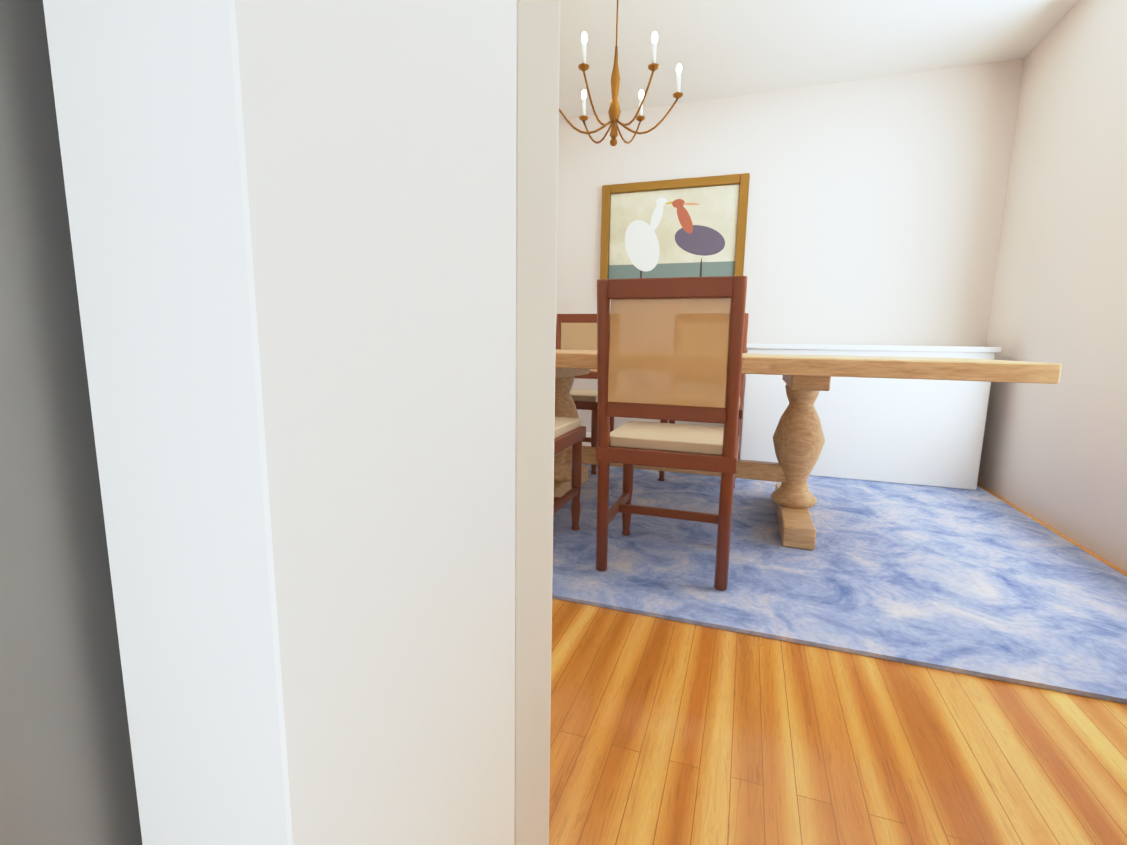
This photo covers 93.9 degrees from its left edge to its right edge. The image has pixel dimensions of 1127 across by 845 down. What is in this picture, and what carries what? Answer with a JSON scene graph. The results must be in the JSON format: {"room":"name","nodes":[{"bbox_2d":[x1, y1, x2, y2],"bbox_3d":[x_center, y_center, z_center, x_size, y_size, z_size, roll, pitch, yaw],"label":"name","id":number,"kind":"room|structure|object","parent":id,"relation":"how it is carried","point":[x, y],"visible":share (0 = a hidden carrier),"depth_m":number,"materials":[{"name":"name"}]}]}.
{"room":"dining room","nodes":[
{"label":"dining room","id":0,"kind":"room"},
{"bbox_2d":[514,0,558,844],"bbox_3d":[-0.893,-0.579,0.881,3.440,2.480,0.120,4,9,19],"label":"wall","id":1,"kind":"structure","parent":0,"point":[537,52],"depth_m":0.65,"materials":[{"name":"beige paint"}]},
{"bbox_2d":[43,0,516,844],"bbox_3d":[-1.276,-0.452,0.761,2.565,2.248,0.385,4,9,19],"label":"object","id":2,"kind":"structure","parent":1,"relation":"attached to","point":[293,230],"depth_m":0.23,"materials":[{"name":"white paint"}]},
{"bbox_2d":[548,0,559,844],"bbox_3d":[-0.141,-0.538,0.687,3.550,2.480,0.004,4,9,19],"label":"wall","id":3,"kind":"structure","parent":0,"point":[554,408],"depth_m":0.71,"materials":[{"name":"white paint"}]},
{"bbox_2d":[556,58,1023,443],"bbox_3d":[0.979,-0.995,3.852,3.790,2.480,0.120,4,9,19],"label":"wall","id":4,"kind":"structure","parent":0,"point":[875,211],"depth_m":3.44,"materials":[{"name":"beige paint"}]},
{"bbox_2d":[582,432,740,458],"bbox_3d":[0.938,0.185,3.965,3.550,0.110,0.014,4,9,19],"label":"baseboard","id":5,"kind":"structure","parent":4,"relation":"attached to","point":[588,434],"depth_m":4.20,"materials":[{"name":"white"}]},
{"bbox_2d":[600,173,749,278],"bbox_3d":[0.770,-1.324,3.794,1.030,0.800,0.034,4,9,19],"label":"framed picture","id":6,"kind":"object","parent":4,"relation":"attached to","point":[688,227],"visible":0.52,"depth_m":3.78},
{"bbox_2d":[559,0,1078,118],"bbox_3d":[-0.796,-1.853,-0.553,4.390,0.471,9.290,4,9,19],"label":"ceiling","id":7,"kind":"structure","parent":0,"point":[720,48],"depth_m":2.91,"materials":[{"name":"white paint"}]},
{"bbox_2d":[559,0,682,145],"bbox_3d":[0.241,-1.667,2.421,0.600,0.747,0.614,4,9,19],"label":"chandelier","id":8,"kind":"object","parent":7,"relation":"hanging from","point":[614,112],"visible":0.98,"depth_m":2.43,"materials":[{"name":"gold metal"}]},
{"bbox_2d":[549,446,1126,844],"bbox_3d":[-0.841,0.880,-0.141,4.390,0.100,9.290,4,9,19],"label":"floor","id":9,"kind":"structure","parent":0,"point":[666,732],"depth_m":1.08,"materials":[{"name":"brown wood"}]},
{"bbox_2d":[0,0,142,844],"bbox_3d":[-0.790,-0.140,0.331,0.913,1.754,0.899,4,9,19],"label":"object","id":10,"kind":"object","parent":9,"relation":"on","point":[67,776],"visible":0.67,"depth_m":0.33,"materials":[{"name":"grey"}]},
{"bbox_2d":[552,462,1126,703],"bbox_3d":[0.690,0.424,2.676,3.050,0.012,2.350,4,9,19],"label":"rug","id":11,"kind":"object","parent":9,"relation":"on","point":[980,582],"visible":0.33,"depth_m":1.85,"materials":[{"name":"blue carpet"}]},
{"bbox_2d":[553,417,585,529],"bbox_3d":[-0.203,-0.014,2.073,0.460,1.002,0.510,4,9,19],"label":"dining chair","id":12,"kind":"object","parent":11,"relation":"on","point":[568,432],"visible":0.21,"depth_m":2.19,"materials":[{"name":"brown wood"}]},
{"bbox_2d":[556,314,613,473],"bbox_3d":[0.081,-0.220,3.474,0.460,1.002,0.510,4,9,19],"label":"dining chair","id":13,"kind":"object","parent":11,"relation":"on","point":[576,331],"visible":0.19,"depth_m":3.60,"materials":[{"name":"brown wood"}]},
{"bbox_2d":[595,276,746,590],"bbox_3d":[0.388,0.023,1.890,0.460,1.002,0.510,4,9,19],"label":"dining chair","id":14,"kind":"object","parent":11,"relation":"on","point":[669,348],"visible":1,"depth_m":1.67,"materials":[{"name":"brown wood"}]},
{"bbox_2d":[658,313,748,487],"bbox_3d":[0.855,-0.168,3.207,0.460,1.002,0.510,4,9,19],"label":"dining chair","id":15,"kind":"object","parent":11,"relation":"on","point":[661,475],"visible":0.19,"depth_m":3.27,"materials":[{"name":"brown wood"}]},
{"bbox_2d":[554,349,1061,549],"bbox_3d":[0.569,0.047,2.558,2.450,0.760,0.950,4,9,19],"label":"dining table","id":16,"kind":"object","parent":11,"relation":"on","point":[798,439],"visible":0.67,"depth_m":2.22,"materials":[{"name":"brown wood"}]},
{"bbox_2d":[740,344,1001,489],"bbox_3d":[1.837,-0.081,3.367,1.340,0.816,0.435,4,9,19],"label":"sideboard","id":17,"kind":"object","parent":11,"relation":"on","point":[918,432],"visible":0.75,"depth_m":3.13,"materials":[{"name":"white wood"}]},
{"bbox_2d":[977,0,1126,571],"bbox_3d":[2.140,-0.644,1.645,0.120,2.480,3.330,4,9,19],"label":"wall","id":18,"kind":"structure","parent":0,"point":[1054,456],"depth_m":2.46,"materials":[{"name":"beige paint"}]}
]}

